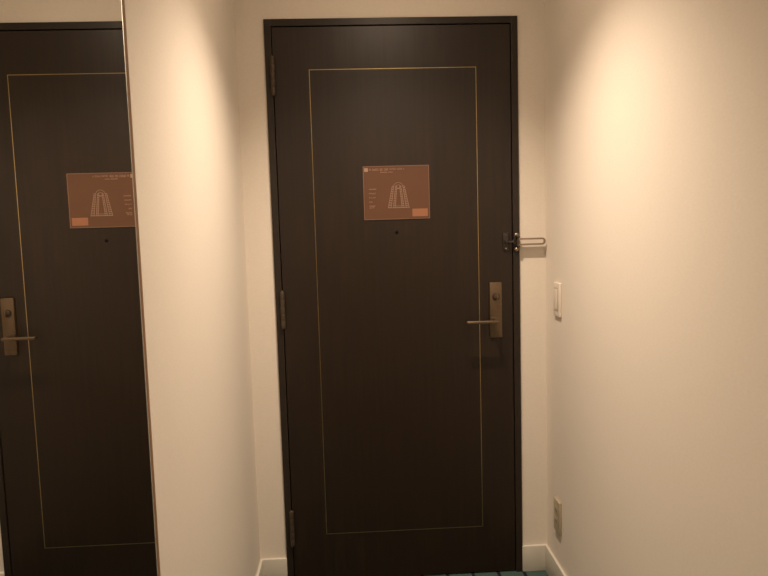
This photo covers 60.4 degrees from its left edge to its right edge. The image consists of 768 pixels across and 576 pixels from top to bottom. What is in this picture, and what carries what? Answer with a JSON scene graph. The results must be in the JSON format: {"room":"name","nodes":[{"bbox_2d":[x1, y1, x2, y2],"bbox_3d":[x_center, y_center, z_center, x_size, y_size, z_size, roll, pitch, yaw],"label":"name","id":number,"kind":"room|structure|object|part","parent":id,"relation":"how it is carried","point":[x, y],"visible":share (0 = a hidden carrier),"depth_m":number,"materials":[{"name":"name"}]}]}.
{"room":"hotel room entryway","nodes":[
{"label":"hotel room entryway","id":0,"kind":"room"},
{"bbox_2d":[125,0,259,575],"bbox_3d":[-0.390,0.284,-1.059,0.120,2.362,7.250,-2,5,-3],"label":"wall","id":1,"kind":"structure","parent":0,"point":[182,61],"depth_m":1.62,"materials":[{"name":"paint"}]},
{"bbox_2d":[0,0,160,575],"bbox_3d":[-0.402,0.104,0.678,0.032,2.080,0.900,-2,5,-3],"label":"wall mirror","id":2,"kind":"object","parent":1,"relation":"attached to","point":[78,497],"visible":1,"depth_m":0.84,"materials":[{"name":"mirror"}]},
{"bbox_2d":[256,560,263,575],"bbox_3d":[-0.292,1.407,-0.958,0.011,0.104,6.997,-2,5,-3],"label":"baseboard","id":3,"kind":"structure","parent":1,"relation":"attached to","point":[260,567],"depth_m":2.47,"materials":[{"name":"paint"}]},
{"bbox_2d":[234,0,546,558],"bbox_3d":[0.049,-0.060,2.514,1.114,2.362,0.122,-2,5,-3],"label":"wall","id":4,"kind":"structure","parent":0,"point":[249,15],"depth_m":2.44,"materials":[{"name":"paint"}]},
{"bbox_2d":[260,557,287,575],"bbox_3d":[-0.421,1.086,2.529,0.102,0.104,0.011,-2,5,-3],"label":"baseboard","id":5,"kind":"structure","parent":4,"relation":"attached to","point":[271,566],"depth_m":2.52,"materials":[{"name":"paint"}]},
{"bbox_2d":[270,24,514,575],"bbox_3d":[0.055,0.089,2.444,0.872,2.068,0.129,-2,5,-3],"label":"door","id":6,"kind":"structure","parent":4,"relation":"in","point":[398,332],"depth_m":2.46,"materials":[{"name":"brown wood"}]},
{"bbox_2d":[363,165,429,219],"bbox_3d":[0.046,-0.350,2.421,0.242,0.195,0.003,-2,5,-3],"label":"card","id":7,"kind":"object","parent":6,"relation":"attached to","point":[390,192],"visible":1,"depth_m":2.42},
{"bbox_2d":[388,182,409,207],"bbox_3d":[0.053,-0.341,2.420,0.080,0.094,0.001,-2,5,-3],"label":"print","id":8,"kind":"object","parent":7,"relation":"attached to","point":[398,192],"depth_m":2.42},
{"bbox_3d":[0.133,-0.279,2.430,0.056,0.028,0.001,-2,5,-3],"label":"orange panel","id":9,"kind":"part","parent":7,"relation":"part of","materials":[{"name":"orange plastic"}]},
{"bbox_3d":[0.361,0.122,2.434,0.121,0.023,0.072,-2,5,-3],"label":"lever handle","id":10,"kind":"part","parent":6,"relation":"part of","materials":[{"name":"silver metal"}]},
{"bbox_3d":[0.419,0.082,2.475,0.046,0.208,0.010,-2,5,-3],"label":"lock plate","id":11,"kind":"part","parent":6,"relation":"part of","materials":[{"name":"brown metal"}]},
{"bbox_3d":[0.453,-0.171,2.456,0.022,0.068,0.006,-2,5,-3],"label":"guard stud plate","id":12,"kind":"part","parent":6,"relation":"part of","materials":[{"name":"black metal"}]},
{"bbox_2d":[263,16,522,575],"bbox_3d":[0.054,0.072,2.513,0.912,2.100,0.110,-2,5,-3],"label":"door frame","id":13,"kind":"structure","parent":4,"relation":"attached to","point":[459,20],"depth_m":2.43,"materials":[{"name":"wood"}]},
{"bbox_2d":[514,233,545,250],"bbox_3d":[0.540,-0.172,2.447,0.115,0.070,0.024,-2,5,-3],"label":"guard","id":14,"kind":"object","parent":4,"relation":"attached to","point":[517,238],"visible":1,"depth_m":2.44,"materials":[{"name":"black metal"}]},
{"bbox_3d":[0.493,-0.171,2.445,0.020,0.068,0.024,-2,5,-3],"label":"mounting plate","id":15,"kind":"part","parent":14,"relation":"part of","materials":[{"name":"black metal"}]},
{"bbox_2d":[522,544,547,571],"bbox_3d":[0.590,1.053,2.576,0.100,0.104,0.011,-2,5,-3],"label":"baseboard","id":16,"kind":"structure","parent":4,"relation":"attached to","point":[533,556],"depth_m":2.57,"materials":[{"name":"paint"}]},
{"bbox_2d":[413,569,547,575],"bbox_3d":[0.256,1.472,-0.833,1.354,0.080,7.420,-2,5,-3],"label":"floor","id":17,"kind":"structure","parent":0,"point":[507,572],"depth_m":2.56,"materials":[{"name":"tile"}]},
{"bbox_2d":[544,0,767,575],"bbox_3d":[0.841,0.244,-1.002,0.120,2.362,7.250,-2,5,-3],"label":"wall","id":18,"kind":"structure","parent":0,"point":[656,111],"depth_m":1.57,"materials":[{"name":"paint"}]},
{"bbox_2d":[546,545,566,575],"bbox_3d":[0.808,1.370,-0.907,0.011,0.104,6.997,-2,5,-3],"label":"baseboard","id":19,"kind":"structure","parent":18,"relation":"attached to","point":[553,568],"depth_m":2.48,"materials":[{"name":"paint"}]},
{"bbox_2d":[553,282,561,317],"bbox_3d":[0.613,0.041,2.336,0.010,0.120,0.070,-2,5,-3],"label":"light switch","id":20,"kind":"object","parent":18,"relation":"attached to","point":[557,295],"visible":1,"depth_m":2.32,"materials":[{"name":"plastic"}]},
{"bbox_2d":[554,496,561,534],"bbox_3d":[0.635,0.833,2.415,0.012,0.121,0.065,-2,5,-3],"label":"wall outlet","id":21,"kind":"object","parent":18,"relation":"attached to","point":[557,504],"visible":1,"depth_m":2.39,"materials":[{"name":"plastic"}]},
{"bbox_2d":[554,504,557,516],"bbox_3d":[0.631,0.813,2.413,0.004,0.035,0.036,-2,5,-3],"label":"socket","id":22,"kind":"object","parent":21,"relation":"attached to","point":[555,505],"depth_m":2.41,"materials":[{"name":"plastic"}]}
]}

